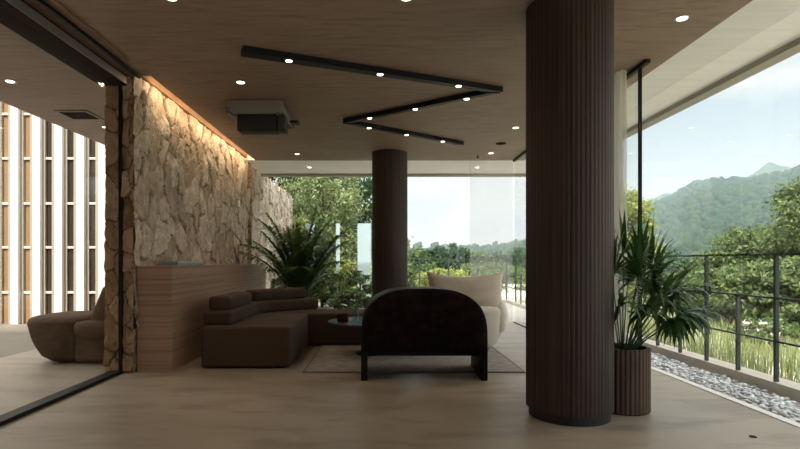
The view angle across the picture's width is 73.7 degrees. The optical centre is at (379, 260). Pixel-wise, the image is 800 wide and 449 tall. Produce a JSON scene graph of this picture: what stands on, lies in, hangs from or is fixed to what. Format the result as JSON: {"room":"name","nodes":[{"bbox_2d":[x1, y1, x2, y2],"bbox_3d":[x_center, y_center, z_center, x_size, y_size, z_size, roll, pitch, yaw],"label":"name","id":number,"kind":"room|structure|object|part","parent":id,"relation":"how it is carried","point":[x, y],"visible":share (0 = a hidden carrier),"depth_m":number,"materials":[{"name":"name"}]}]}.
{"room":"lounge","nodes":[
{"label":"lounge","id":0,"kind":"room"},
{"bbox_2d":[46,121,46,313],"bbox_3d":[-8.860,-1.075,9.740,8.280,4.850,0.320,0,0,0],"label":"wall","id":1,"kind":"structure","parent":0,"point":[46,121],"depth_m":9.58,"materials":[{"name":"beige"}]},
{"bbox_2d":[103,76,251,372],"bbox_3d":[-2.530,-0.405,7.515,0.340,3.010,4.650,0,0,0],"label":"wall","id":2,"kind":"structure","parent":0,"point":[183,184],"depth_m":5.91,"materials":[{"name":"stone"}]},
{"bbox_2d":[118,86,123,372],"bbox_3d":[-2.537,-0.305,5.235,0.030,2.810,0.070,0,0,0],"label":"trim","id":3,"kind":"structure","parent":2,"relation":"attached to","point":[120,91],"depth_m":5.20,"materials":[{"name":"black metal"}]},
{"bbox_2d":[141,76,247,157],"bbox_3d":[-2.422,-1.952,7.410,0.075,0.195,4.380,0,0,0],"label":"trim","id":4,"kind":"structure","parent":2,"relation":"attached to","point":[164,92],"depth_m":6.66,"materials":[{"name":"beige wood"}]},
{"bbox_2d":[251,167,292,288],"bbox_3d":[-2.582,-0.215,12.400,0.335,3.230,5.200,0,0,0],"label":"wall","id":5,"kind":"structure","parent":0,"point":[268,197],"depth_m":11.72,"materials":[{"name":"stone"}]},
{"bbox_2d":[0,0,799,173],"bbox_3d":[-0.440,-1.985,3.050,7.720,0.350,16.100,0,0,0],"label":"ceiling","id":6,"kind":"structure","parent":0,"point":[192,48],"depth_m":4.88,"materials":[{"name":"brown wood"}]},
{"bbox_2d":[4,79,15,82],"bbox_3d":[-3.720,-1.806,5.360,0.100,0.006,0.100,0,0,0],"label":"recessed light","id":7,"kind":"object","parent":6,"relation":"in","point":[5,80],"visible":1,"depth_m":5.36,"materials":[{"name":"beige"}]},
{"bbox_2d":[54,110,103,119],"bbox_3d":[-3.720,-1.804,6.600,0.400,0.011,0.400,0,0,0],"label":"ceiling vent","id":8,"kind":"object","parent":6,"relation":"in","point":[65,113],"visible":0.99,"depth_m":6.57,"materials":[{"name":"grey metal"}]},
{"bbox_2d":[236,80,245,83],"bbox_3d":[-1.410,-1.806,5.390,0.100,0.006,0.100,0,0,0],"label":"recessed light","id":9,"kind":"object","parent":6,"relation":"in","point":[238,81],"visible":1,"depth_m":5.39,"materials":[{"name":"beige"}]},
{"bbox_2d":[225,100,299,134],"bbox_3d":[-1.353,-1.635,6.312,0.745,0.349,0.815,0,0,0],"label":"projector","id":10,"kind":"object","parent":6,"relation":"hanging from","point":[252,117],"visible":1,"depth_m":5.95,"materials":[{"name":"black plastic"}]},
{"bbox_3d":[-1.380,-1.552,6.060,0.440,0.185,0.220,0,0,0],"label":"casing","id":11,"kind":"part","parent":10,"relation":"part of","materials":[{"name":"black plastic"}]},
{"bbox_3d":[-1.107,-1.552,6.060,0.083,0.175,0.200,0,0,0],"label":"panel","id":12,"kind":"part","parent":10,"relation":"part of","materials":[{"name":"grey plastic"}]},
{"bbox_2d":[241,45,502,91],"bbox_3d":[0.042,-1.780,5.051,2.646,0.058,0.117,0,0,-24],"label":"linear light","id":13,"kind":"object","parent":6,"relation":"attached to","point":[246,51],"visible":1,"depth_m":4.91,"materials":[{"name":"black metal"}]},
{"bbox_2d":[343,121,463,144],"bbox_3d":[0.397,-1.780,7.440,2.135,0.058,0.074,0,0,-37],"label":"linear light","id":14,"kind":"object","parent":6,"relation":"attached to","point":[358,124],"visible":0.99,"depth_m":7.37,"materials":[{"name":"black metal"}]},
{"bbox_2d":[343,91,499,122],"bbox_3d":[0.393,-1.780,6.175,2.110,0.058,0.075,0,0,37],"label":"linear light","id":15,"kind":"object","parent":6,"relation":"attached to","point":[474,94],"visible":0.99,"depth_m":6.09,"materials":[{"name":"black metal"}]},
{"bbox_2d":[261,38,799,176],"bbox_3d":[-0.370,-1.965,3.120,7.860,0.390,16.240,0,0,0],"label":"trim","id":16,"kind":"structure","parent":6,"relation":"attached to","point":[792,48],"depth_m":5.92,"materials":[{"name":"beige paint"}]},
{"bbox_2d":[674,15,689,21],"bbox_3d":[2.250,-1.806,3.970,0.100,0.006,0.100,0,0,0],"label":"recessed light","id":17,"kind":"object","parent":6,"relation":"in","point":[683,17],"visible":1,"depth_m":3.96,"materials":[{"name":"beige"}]},
{"bbox_2d":[676,16,687,20],"bbox_3d":[2.250,-1.805,3.970,0.073,0.004,0.073,0,0,-6],"label":"diffuser","id":18,"kind":"object","parent":17,"relation":"attached to","point":[680,18],"depth_m":3.96,"materials":[{"name":"beige plastic"}]},
{"bbox_2d":[0,303,799,448],"bbox_3d":[-4.500,1.225,4.625,16.000,0.250,19.250,0,0,0],"label":"floor","id":19,"kind":"structure","parent":0,"point":[193,405],"depth_m":3.87,"materials":[{"name":"beige wood"}]},
{"bbox_2d":[0,101,105,323],"bbox_3d":[-6.764,-1.000,9.335,4.088,4.200,0.130,0,0,0],"label":"facade","id":20,"kind":"object","parent":19,"relation":"on","point":[76,176],"visible":0.68,"depth_m":9.34,"materials":[{"name":"white"}]},
{"bbox_2d":[27,287,105,361],"bbox_3d":[-3.306,0.668,6.050,1.069,0.824,0.940,0,0,0],"label":"lounge chair","id":21,"kind":"object","parent":19,"relation":"on","point":[78,336],"visible":0.44,"depth_m":5.64,"materials":[{"name":"beige fabric"}]},
{"bbox_3d":[-3.494,0.838,6.050,0.691,0.484,0.926,0,0,0],"label":"seat","id":22,"kind":"part","parent":21,"relation":"part of","materials":[{"name":"beige fabric"}]},
{"bbox_3d":[-3.030,0.730,5.670,0.440,0.200,0.180,0,0,0],"label":"armrest","id":23,"kind":"part","parent":21,"relation":"part of","materials":[{"name":"beige fabric"}]},
{"bbox_3d":[-2.935,0.486,6.050,0.220,0.460,0.800,22,0,0],"label":"backrest","id":24,"kind":"part","parent":21,"relation":"part of","materials":[{"name":"beige fabric"}]},
{"bbox_2d":[0,0,140,426],"bbox_3d":[-2.486,-0.354,0.150,0.487,2.907,10.100,0,0,0],"label":"door track","id":25,"kind":"structure","parent":19,"relation":"on","point":[19,16],"depth_m":4.18,"materials":[{"name":"black metal"}]},
{"bbox_2d":[137,264,265,371],"bbox_3d":[-2.230,0.575,7.455,0.350,1.050,4.360,0,0,0],"label":"reception desk","id":26,"kind":"object","parent":19,"relation":"on","point":[173,301],"visible":0.79,"depth_m":5.42,"materials":[{"name":"brown wood"}]},
{"bbox_2d":[162,261,203,265],"bbox_3d":[-2.260,0.028,6.150,0.180,0.045,0.840,0,0,0],"label":"glass block","id":27,"kind":"object","parent":26,"relation":"on","point":[164,263],"visible":0.95,"depth_m":5.81,"materials":[{"name":"blue"}]},
{"bbox_2d":[137,264,265,268],"bbox_3d":[-2.230,0.065,7.455,0.350,0.030,4.360,0,0,0],"label":"countertop","id":28,"kind":"structure","parent":26,"relation":"on","point":[213,265],"depth_m":5.97,"materials":[{"name":"brown wood"}]},
{"bbox_2d":[271,272,292,287],"bbox_3d":[-2.126,0.589,12.216,0.646,1.020,0.764,0,0,40],"label":"leafy shrub","id":29,"kind":"object","parent":19,"relation":"on","point":[278,284],"visible":0.1,"depth_m":12.05,"materials":[{"name":"green plant"}]},
{"bbox_2d":[201,287,363,366],"bbox_3d":[-0.750,0.738,6.568,2.200,0.725,2.275,0,0,0],"label":"sofa","id":30,"kind":"object","parent":19,"relation":"on","point":[270,327],"visible":0.96,"depth_m":5.71,"materials":[{"name":"brown fabric"}]},
{"bbox_3d":[-0.740,0.880,7.243,2.180,0.410,0.745,0,0,0],"label":"seat","id":31,"kind":"part","parent":30,"relation":"part of","materials":[{"name":"brown fabric"}]},
{"bbox_2d":[283,214,314,292],"bbox_3d":[-2.017,-0.040,13.261,0.846,2.280,0.704,0,0,0],"label":"clump","id":32,"kind":"object","parent":19,"relation":"on","point":[305,220],"visible":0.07,"depth_m":13.34,"materials":[{"name":"green plant"}]},
{"bbox_2d":[237,209,362,295],"bbox_3d":[-1.362,0.118,8.795,2.137,1.964,1.891,0,0,24],"label":"potted palm","id":33,"kind":"object","parent":19,"relation":"on","point":[296,273],"visible":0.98,"depth_m":8.60,"materials":[{"name":"green plant"}]},
{"bbox_2d":[308,265,339,307],"bbox_3d":[-1.303,0.555,12.563,0.802,1.094,0.865,0,0,0],"label":"leafy shrub","id":34,"kind":"object","parent":19,"relation":"on","point":[332,288],"visible":0.62,"depth_m":12.42,"materials":[{"name":"green plant"}]},
{"bbox_2d":[326,269,351,304],"bbox_3d":[-0.946,0.658,13.116,0.770,0.928,0.839,0,0,31],"label":"leafy shrub","id":35,"kind":"object","parent":19,"relation":"on","point":[341,281],"visible":0.23,"depth_m":13.07,"materials":[{"name":"green plant"}]},
{"bbox_2d":[326,288,367,308],"bbox_3d":[-0.700,0.827,11.369,0.879,0.547,1.021,0,0,0],"label":"leafy shrub","id":36,"kind":"object","parent":19,"relation":"on","point":[353,294],"visible":0.95,"depth_m":11.24,"materials":[{"name":"green plant"}]},
{"bbox_2d":[344,272,371,307],"bbox_3d":[-0.477,0.692,12.518,0.828,0.922,0.878,0,0,-42],"label":"leafy shrub","id":37,"kind":"object","parent":19,"relation":"on","point":[359,279],"visible":0.66,"depth_m":12.39,"materials":[{"name":"green plant"}]},
{"bbox_2d":[372,149,407,296],"bbox_3d":[0.163,-0.354,8.920,0.594,2.908,0.594,0,0,0],"label":"round column","id":38,"kind":"structure","parent":19,"relation":"on","point":[389,166],"depth_m":8.66,"materials":[{"name":"brown wood"}]},
{"bbox_2d":[303,345,525,372],"bbox_3d":[0.335,1.093,6.553,2.190,0.012,2.635,0,0,0],"label":"area rug","id":39,"kind":"object","parent":19,"relation":"on","point":[328,358],"visible":0.56,"depth_m":5.66,"materials":[{"name":"brown carpet"}]},
{"bbox_2d":[328,316,361,355],"bbox_3d":[-0.120,0.893,6.250,0.980,0.390,0.980,0,0,0],"label":"coffee table","id":40,"kind":"object","parent":39,"relation":"on","point":[354,322],"visible":0.29,"depth_m":6.05,"materials":[{"name":"black"}]},
{"bbox_2d":[337,313,348,321],"bbox_3d":[-0.430,0.655,6.170,0.136,0.085,0.136,0,0,0],"label":"candle holder","id":41,"kind":"object","parent":40,"relation":"on","point":[342,317],"visible":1,"depth_m":6.11,"materials":[{"name":"red glass"}]},
{"bbox_2d":[361,286,487,380],"bbox_3d":[0.408,0.677,5.197,1.198,0.845,0.766,0,0,0],"label":"armchair","id":42,"kind":"object","parent":39,"relation":"on","point":[415,320],"visible":1,"depth_m":4.83,"materials":[{"name":"black fabric"}]},
{"bbox_3d":[0.408,0.542,4.957,1.132,0.575,0.286,0,0,0],"label":"backrest","id":43,"kind":"part","parent":42,"relation":"part of","materials":[{"name":"fabric"}]},
{"bbox_2d":[427,272,507,347],"bbox_3d":[1.050,0.602,6.755,1.090,0.936,0.931,0,0,0],"label":"lounge chair","id":44,"kind":"object","parent":39,"relation":"on","point":[485,290],"visible":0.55,"depth_m":6.39,"materials":[{"name":"beige fabric"}]},
{"bbox_2d":[427,272,502,306],"bbox_3d":[1.040,0.382,6.500,0.940,0.500,0.282,0,-7,0],"label":"cushion","id":45,"kind":"object","parent":44,"relation":"on","point":[485,290],"depth_m":6.40,"materials":[{"name":"fabric"}]},
{"bbox_3d":[1.450,0.677,6.800,0.290,0.405,0.840,0,0,0],"label":"armrest","id":46,"kind":"part","parent":44,"relation":"part of","materials":[{"name":"beige fabric"}]},
{"bbox_2d":[526,0,613,426],"bbox_3d":[1.350,-0.354,3.810,0.594,2.908,0.594,0,0,0],"label":"round column","id":47,"kind":"structure","parent":19,"relation":"on","point":[570,43],"depth_m":3.55,"materials":[{"name":"brown wood"}]},
{"bbox_2d":[513,59,649,341],"bbox_3d":[2.400,-0.354,7.160,0.040,2.907,4.780,0,0,0],"label":"door","id":48,"kind":"structure","parent":19,"relation":"on","point":[638,68],"depth_m":4.91,"materials":[{"name":"black metal"}]},
{"bbox_2d":[612,343,650,415],"bbox_3d":[1.800,0.868,3.960,0.379,0.465,0.379,0,0,0],"label":"planter","id":49,"kind":"object","parent":19,"relation":"on","point":[632,363],"depth_m":3.79,"materials":[{"name":"brown wood"}]},
{"bbox_2d":[505,299,799,402],"bbox_3d":[3.405,1.185,4.625,0.190,0.330,19.250,0,0,0],"label":"trim","id":50,"kind":"structure","parent":19,"relation":"attached to","point":[784,387],"depth_m":5.15,"materials":[{"name":"concrete"}]},
{"bbox_2d":[506,253,799,381],"bbox_3d":[3.345,0.478,4.810,0.050,1.084,18.620,0,0,0],"label":"railing","id":51,"kind":"object","parent":50,"relation":"on","point":[776,298],"visible":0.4,"depth_m":4.97,"materials":[{"name":"grey metal"}]},
{"bbox_3d":[3.345,0.487,13.140,0.030,1.066,0.026,0,0,0],"label":"post","id":52,"kind":"part","parent":51,"relation":"part of","materials":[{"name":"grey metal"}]},
{"bbox_3d":[3.345,0.669,12.660,0.030,0.702,0.026,0,0,0],"label":"post","id":53,"kind":"part","parent":51,"relation":"part of","materials":[{"name":"grey metal"}]},
{"bbox_3d":[3.345,0.487,7.380,0.030,1.066,0.026,0,0,0],"label":"post","id":54,"kind":"part","parent":51,"relation":"part of","materials":[{"name":"grey metal"}]},
{"bbox_3d":[3.345,0.679,4.810,0.024,0.016,18.620,0,0,0],"label":"rail","id":55,"kind":"part","parent":51,"relation":"part of","materials":[{"name":"grey metal"}]},
{"bbox_3d":[3.345,0.314,4.810,0.024,0.016,18.620,0,0,0],"label":"rail","id":56,"kind":"part","parent":51,"relation":"part of","materials":[{"name":"grey metal"}]},
{"bbox_3d":[3.345,-0.055,4.810,0.050,0.018,18.620,0,0,0],"label":"rail","id":57,"kind":"part","parent":51,"relation":"part of","materials":[{"name":"grey metal"}]},
{"bbox_3d":[3.345,0.487,6.420,0.030,1.066,0.026,0,0,0],"label":"post","id":58,"kind":"part","parent":51,"relation":"part of","materials":[{"name":"grey metal"}]},
{"bbox_3d":[3.345,0.669,5.940,0.030,0.702,0.026,0,0,0],"label":"post","id":59,"kind":"part","parent":51,"relation":"part of","materials":[{"name":"grey metal"}]},
{"bbox_3d":[3.345,0.487,5.460,0.030,1.066,0.026,0,0,0],"label":"post","id":60,"kind":"part","parent":51,"relation":"part of","materials":[{"name":"grey metal"}]},
{"bbox_3d":[3.345,0.669,4.980,0.030,0.702,0.026,0,0,0],"label":"post","id":61,"kind":"part","parent":51,"relation":"part of","materials":[{"name":"grey metal"}]},
{"bbox_3d":[3.345,0.487,4.500,0.030,1.066,0.026,0,0,0],"label":"post","id":62,"kind":"part","parent":51,"relation":"part of","materials":[{"name":"grey metal"}]},
{"bbox_2d":[612,206,728,415],"bbox_3d":[1.965,0.342,3.980,1.042,1.516,1.048,0,0,-15],"label":"potted palm","id":63,"kind":"object","parent":19,"relation":"on","point":[632,362],"visible":0.79,"depth_m":3.78,"materials":[{"name":"green plant"}]},
{"bbox_2d":[651,366,799,427],"bbox_3d":[2.795,1.147,2.300,0.070,0.106,14.600,0,0,0],"label":"trim","id":64,"kind":"structure","parent":19,"relation":"on","point":[791,422],"depth_m":4.21,"materials":[{"name":"white"}]},
{"bbox_3d":[-0.495,1.060,14.165,7.610,0.080,0.170,0,0,0],"label":"trim","id":65,"kind":"structure","parent":19,"relation":"on","visible":0},
{"bbox_2d":[317,259,506,298],"bbox_3d":[0.465,0.478,14.160,5.830,1.085,0.040,0,0,0],"label":"railing","id":66,"kind":"object","parent":65,"relation":"on","point":[419,278],"visible":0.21,"depth_m":14.14,"materials":[{"name":"grey metal"}]},
{"bbox_3d":[3.360,0.488,14.160,0.040,1.064,0.040,0,0,0],"label":"post","id":67,"kind":"part","parent":66,"relation":"part of","materials":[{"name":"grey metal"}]},
{"bbox_3d":[3.070,1.255,2.300,0.480,0.190,14.600,0,0,0],"label":"floor","id":68,"kind":"structure","parent":0,"visible":0},
{"bbox_2d":[614,340,799,422],"bbox_3d":[3.073,1.126,5.943,0.486,0.096,7.156,0,0,0],"label":"pebbles","id":69,"kind":"object","parent":68,"relation":"on","point":[785,407],"visible":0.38,"depth_m":4.62,"materials":[{"name":"gravel"}]},
{"label":"outside","id":70,"kind":"structure","parent":0,"visible":0},
{"bbox_2d":[517,162,790,242],"bbox_3d":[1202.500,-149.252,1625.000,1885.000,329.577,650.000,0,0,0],"label":"mountain","id":71,"kind":"structure","parent":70,"point":[769,167],"depth_m":1672.51},
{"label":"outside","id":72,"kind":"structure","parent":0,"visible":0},
{"bbox_2d":[411,180,788,254],"bbox_3d":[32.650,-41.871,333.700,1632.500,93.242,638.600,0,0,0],"label":"hillside","id":73,"kind":"structure","parent":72,"point":[700,228],"depth_m":282.04,"materials":[{"name":"green plant"}]},
{"bbox_2d":[268,177,345,242],"bbox_3d":[-4.346,-2.169,27.030,5.959,8.546,6.388,0,0,-11],"label":"conifer tree","id":74,"kind":"object","parent":73,"relation":"on","point":[271,178],"visible":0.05,"depth_m":25.70,"materials":[{"name":"green plant"}]},
{"bbox_2d":[274,177,371,272],"bbox_3d":[-2.019,-0.857,19.302,4.130,5.165,4.176,0,0,-27],"label":"broadleaf tree","id":75,"kind":"object","parent":73,"relation":"on","point":[348,199],"visible":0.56,"depth_m":18.60,"materials":[{"name":"green plant"}]},
{"bbox_2d":[312,244,349,297],"bbox_3d":[-2.373,0.524,18.065,2.973,2.252,2.856,0,0,-34],"label":"shrub","id":76,"kind":"object","parent":73,"relation":"on","point":[336,253],"visible":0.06,"depth_m":18.00,"materials":[{"name":"green plant"}]},
{"bbox_2d":[320,177,371,287],"bbox_3d":[-2.018,-1.866,32.907,5.813,8.543,6.323,0,0,-35],"label":"conifer tree","id":77,"kind":"object","parent":73,"relation":"on","point":[367,184],"visible":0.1,"depth_m":31.88,"materials":[{"name":"green plant"}]},
{"bbox_2d":[323,255,371,296],"bbox_3d":[-1.019,0.754,17.480,2.687,1.900,2.997,0,0,-5],"label":"shrub","id":78,"kind":"object","parent":73,"relation":"on","point":[368,267],"visible":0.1,"depth_m":17.59,"materials":[{"name":"green plant"}]},
{"bbox_2d":[350,218,415,287],"bbox_3d":[-0.211,0.010,23.011,3.158,3.780,2.926,0,0,39],"label":"broadleaf tree","id":79,"kind":"object","parent":73,"relation":"on","point":[370,225],"visible":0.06,"depth_m":22.74,"materials":[{"name":"green plant"}]},
{"bbox_2d":[408,244,429,286],"bbox_3d":[3.845,0.921,62.052,5.362,5.858,5.424,0,0,0],"label":"broadleaf tree","id":80,"kind":"object","parent":73,"relation":"on","point":[417,251],"visible":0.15,"depth_m":61.09,"materials":[{"name":"green plant"}]},
{"bbox_2d":[408,261,447,286],"bbox_3d":[1.787,1.035,24.166,3.628,2.073,3.689,0,0,0],"label":"shrub","id":81,"kind":"object","parent":73,"relation":"on","point":[411,282],"visible":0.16,"depth_m":23.25,"materials":[{"name":"green plant"}]},
{"bbox_2d":[408,245,449,272],"bbox_3d":[5.839,0.915,58.267,5.499,5.654,5.722,0,0,0],"label":"broadleaf tree","id":82,"kind":"object","parent":73,"relation":"on","point":[432,257],"visible":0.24,"depth_m":57.54,"materials":[{"name":"green plant"}]},
{"bbox_2d":[414,266,470,286],"bbox_3d":[2.571,1.059,21.897,2.533,1.733,3.145,0,0,-19],"label":"shrub","id":83,"kind":"object","parent":73,"relation":"on","point":[423,282],"visible":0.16,"depth_m":21.72,"materials":[{"name":"green plant"}]},
{"bbox_2d":[426,242,473,272],"bbox_3d":[7.606,0.836,54.743,5.022,5.707,4.989,0,0,-25],"label":"broadleaf tree","id":84,"kind":"object","parent":73,"relation":"on","point":[451,254],"visible":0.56,"depth_m":54.06,"materials":[{"name":"green plant"}]},
{"bbox_2d":[455,248,494,275],"bbox_3d":[11.543,1.307,66.045,5.874,5.820,5.902,0,0,26],"label":"broadleaf tree","id":85,"kind":"object","parent":73,"relation":"on","point":[484,256],"visible":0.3,"depth_m":64.66,"materials":[{"name":"green plant"}]},
{"bbox_2d":[456,262,508,292],"bbox_3d":[4.206,1.020,26.027,3.705,2.114,3.822,0,0,-8],"label":"shrub","id":86,"kind":"object","parent":73,"relation":"on","point":[466,266],"visible":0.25,"depth_m":25.32,"materials":[{"name":"green plant"}]},
{"bbox_2d":[471,248,514,276],"bbox_3d":[14.833,1.286,70.364,8.056,5.944,7.705,0,0,0],"label":"broadleaf tree","id":87,"kind":"object","parent":73,"relation":"on","point":[492,259],"visible":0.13,"depth_m":69.11,"materials":[{"name":"green plant"}]},
{"bbox_2d":[494,247,525,283],"bbox_3d":[17.121,1.125,63.976,7.276,5.665,8.023,0,0,0],"label":"broadleaf tree","id":88,"kind":"object","parent":73,"relation":"on","point":[513,255],"visible":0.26,"depth_m":62.87,"materials":[{"name":"green plant"}]},
{"bbox_2d":[408,164,799,282],"bbox_3d":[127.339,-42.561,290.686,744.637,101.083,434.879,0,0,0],"label":"mountain","id":89,"kind":"structure","parent":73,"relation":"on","point":[712,202],"depth_m":293.88},
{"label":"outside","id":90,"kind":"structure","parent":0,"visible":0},
{"bbox_2d":[501,284,799,382],"bbox_3d":[31.750,2.791,15.000,56.500,2.876,50.000,0,0,0],"label":"meadow","id":91,"kind":"structure","parent":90,"point":[511,294],"depth_m":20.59,"materials":[{"name":"green plant"}]},
{"bbox_2d":[465,260,525,289],"bbox_3d":[6.992,1.168,30.034,4.315,2.469,4.764,0,0,5],"label":"shrub","id":92,"kind":"object","parent":91,"relation":"on","point":[510,269],"visible":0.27,"depth_m":29.60,"materials":[{"name":"green plant"}]},
{"bbox_2d":[614,182,665,321],"bbox_3d":[5.438,-0.165,11.969,1.706,3.287,1.706,0,0,0],"label":"shrub","id":93,"kind":"object","parent":91,"relation":"on","point":[625,202],"visible":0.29,"depth_m":11.74,"materials":[{"name":"green plant"}]},
{"bbox_2d":[614,249,699,298],"bbox_3d":[11.590,0.631,21.879,4.125,2.306,4.016,0,0,-34],"label":"broadleaf tree","id":94,"kind":"object","parent":91,"relation":"on","point":[675,264],"visible":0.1,"depth_m":21.27,"materials":[{"name":"green plant"}]},
{"bbox_2d":[642,266,701,313],"bbox_3d":[9.291,0.915,16.023,2.806,1.511,2.887,0,0,8],"label":"shrub","id":95,"kind":"object","parent":91,"relation":"on","point":[693,272],"visible":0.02,"depth_m":16.30,"materials":[{"name":"green plant"}]},
{"bbox_2d":[677,263,751,326],"bbox_3d":[8.473,0.840,13.111,2.416,1.583,2.456,0,0,-19],"label":"shrub","id":96,"kind":"object","parent":91,"relation":"on","point":[715,273],"visible":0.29,"depth_m":12.85,"materials":[{"name":"green plant"}]},
{"bbox_2d":[679,234,761,270],"bbox_3d":[13.460,0.401,19.848,3.997,2.948,3.504,0,0,-32],"label":"broadleaf tree","id":97,"kind":"object","parent":91,"relation":"on","point":[717,262],"visible":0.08,"depth_m":20.06,"materials":[{"name":"green plant"}]},
{"bbox_2d":[701,258,799,327],"bbox_3d":[8.472,0.775,11.449,2.217,1.710,2.693,0,0,-9],"label":"shrub","id":98,"kind":"object","parent":91,"relation":"on","point":[752,270],"visible":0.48,"depth_m":11.28,"materials":[{"name":"green plant"}]},
{"bbox_2d":[703,216,799,267],"bbox_3d":[12.454,0.251,16.820,3.505,3.438,3.259,0,0,10],"label":"broadleaf tree","id":99,"kind":"object","parent":91,"relation":"on","point":[742,238],"visible":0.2,"depth_m":16.80,"materials":[{"name":"green plant"}]},
{"bbox_2d":[727,317,799,346],"bbox_3d":[6.648,1.256,9.171,1.166,0.597,0.983,0,0,-39],"label":"flowering shrub","id":100,"kind":"object","parent":91,"relation":"on","point":[765,326],"visible":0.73,"depth_m":9.05,"materials":[{"name":"white plant"}]},
{"bbox_2d":[728,255,799,339],"bbox_3d":[8.868,0.784,10.770,2.789,1.959,2.530,0,0,0],"label":"shrub","id":101,"kind":"object","parent":91,"relation":"on","point":[789,269],"visible":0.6,"depth_m":10.81,"materials":[{"name":"green plant"}]},
{"bbox_2d":[738,176,799,264],"bbox_3d":[12.135,-0.312,15.069,3.310,4.332,3.359,0,0,13],"label":"broadleaf tree","id":102,"kind":"object","parent":91,"relation":"on","point":[788,202],"visible":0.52,"depth_m":14.82,"materials":[{"name":"green plant"}]}
]}

